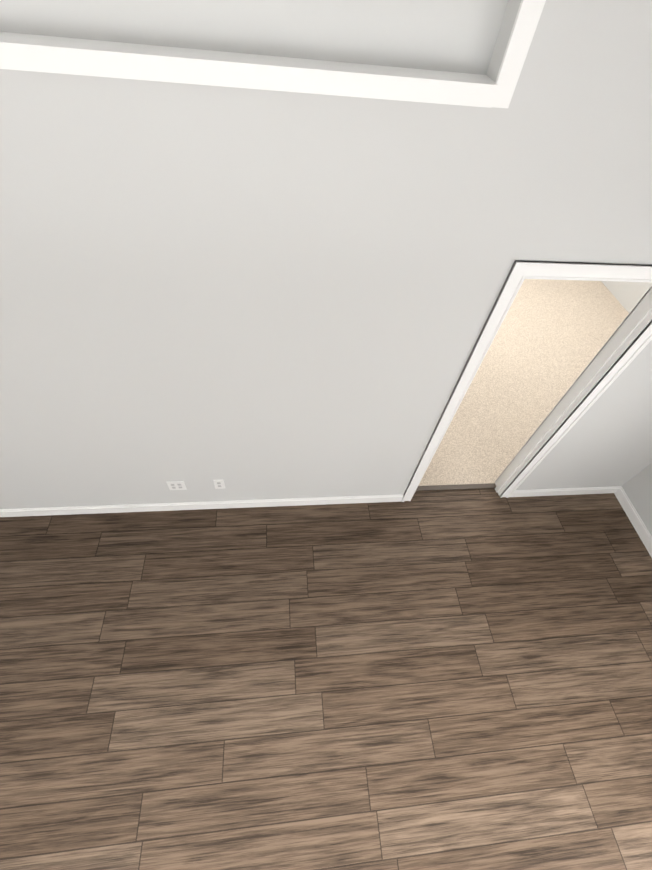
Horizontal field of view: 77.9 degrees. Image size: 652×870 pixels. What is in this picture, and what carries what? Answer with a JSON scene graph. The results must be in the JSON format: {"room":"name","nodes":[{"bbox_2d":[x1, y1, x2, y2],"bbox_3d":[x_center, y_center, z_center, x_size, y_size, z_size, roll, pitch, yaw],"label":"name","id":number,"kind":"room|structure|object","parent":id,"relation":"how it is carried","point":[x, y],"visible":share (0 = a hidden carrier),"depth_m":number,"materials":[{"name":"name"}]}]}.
{"room":"empty room","nodes":[
{"label":"empty room","id":0,"kind":"room"},
{"bbox_2d":[0,0,651,508],"bbox_3d":[-0.990,-0.842,1.803,7.780,3.933,0.570,-1,53,-7],"label":"wall","id":1,"kind":"structure","parent":0,"point":[202,288],"depth_m":1.57,"materials":[{"name":"grey paint"}]},
{"bbox_2d":[166,481,185,489],"bbox_3d":[-1.075,0.366,2.905,0.116,0.114,0.008,-1,53,-7],"label":"electrical outlet","id":2,"kind":"object","parent":1,"relation":"attached to","point":[176,485],"visible":1,"depth_m":2.90,"materials":[{"name":"white plastic"}]},
{"bbox_2d":[0,494,402,516],"bbox_3d":[-2.175,0.576,3.020,5.655,0.095,0.016,-1,53,-7],"label":"baseboard","id":3,"kind":"structure","parent":1,"relation":"attached to","point":[373,498],"depth_m":3.14,"materials":[{"name":"white paint"}]},
{"bbox_2d":[213,480,224,488],"bbox_3d":[-0.778,0.360,2.940,0.070,0.114,0.008,-1,53,-7],"label":"electrical outlet","id":4,"kind":"object","parent":1,"relation":"attached to","point":[218,484],"visible":1,"depth_m":2.94,"materials":[{"name":"white plastic"}]},
{"bbox_2d":[0,0,545,107],"bbox_3d":[-2.093,-1.159,0.819,5.403,0.446,0.120,-1,53,-7],"label":"trim","id":5,"kind":"structure","parent":1,"relation":"on","point":[52,54],"depth_m":1.16,"materials":[{"name":"white paint"}]},
{"bbox_2d":[416,483,495,490],"bbox_3d":[1.097,0.455,3.500,0.790,0.013,0.045,-1,53,-7],"label":"trim","id":6,"kind":"structure","parent":1,"relation":"attached to","point":[457,487],"depth_m":3.50,"materials":[{"name":"brown"}]},
{"bbox_2d":[402,260,651,501],"bbox_3d":[1.186,-0.156,2.645,0.952,2.121,0.160,-1,53,-7],"label":"door frame","id":7,"kind":"structure","parent":1,"relation":"attached to","point":[626,343],"depth_m":2.27,"materials":[{"name":"white paint"}]},
{"bbox_2d":[510,486,623,496],"bbox_3d":[2.076,0.495,3.518,0.985,0.095,0.016,-1,53,-7],"label":"baseboard","id":8,"kind":"structure","parent":1,"relation":"attached to","point":[589,490],"depth_m":3.51,"materials":[{"name":"white paint"}]},
{"bbox_2d":[0,489,651,869],"bbox_3d":[-1.774,3.487,0.949,9.800,0.100,8.700,-1,53,-7],"label":"floor","id":9,"kind":"structure","parent":0,"point":[445,680],"depth_m":2.53,"materials":[{"name":"wood"}]},
{"bbox_2d":[418,279,628,485],"bbox_3d":[2.115,-1.540,5.188,3.900,0.092,4.980,-1,53,-7],"label":"floor","id":10,"kind":"structure","parent":0,"point":[551,338],"depth_m":4.50,"materials":[{"name":"beige carpet"}]},
{"bbox_2d":[601,281,651,312],"bbox_3d":[4.220,-2.395,4.359,0.120,2.620,5.220,-1,53,-7],"label":"wall","id":11,"kind":"structure","parent":0,"point":[628,296],"depth_m":5.39,"materials":[{"name":"grey paint"}]},
{"bbox_2d":[622,463,651,535],"bbox_3d":[3.101,2.900,0.286,0.150,2.450,7.900,-1,53,-7],"label":"wall","id":12,"kind":"structure","parent":0,"point":[637,488],"depth_m":3.34,"materials":[{"name":"grey paint"}]},
{"bbox_2d":[615,490,651,557],"bbox_3d":[2.917,3.557,1.252,0.016,0.095,7.750,-1,53,-7],"label":"baseboard","id":13,"kind":"structure","parent":12,"relation":"attached to","point":[638,524],"depth_m":3.40,"materials":[{"name":"white paint"}]}
]}

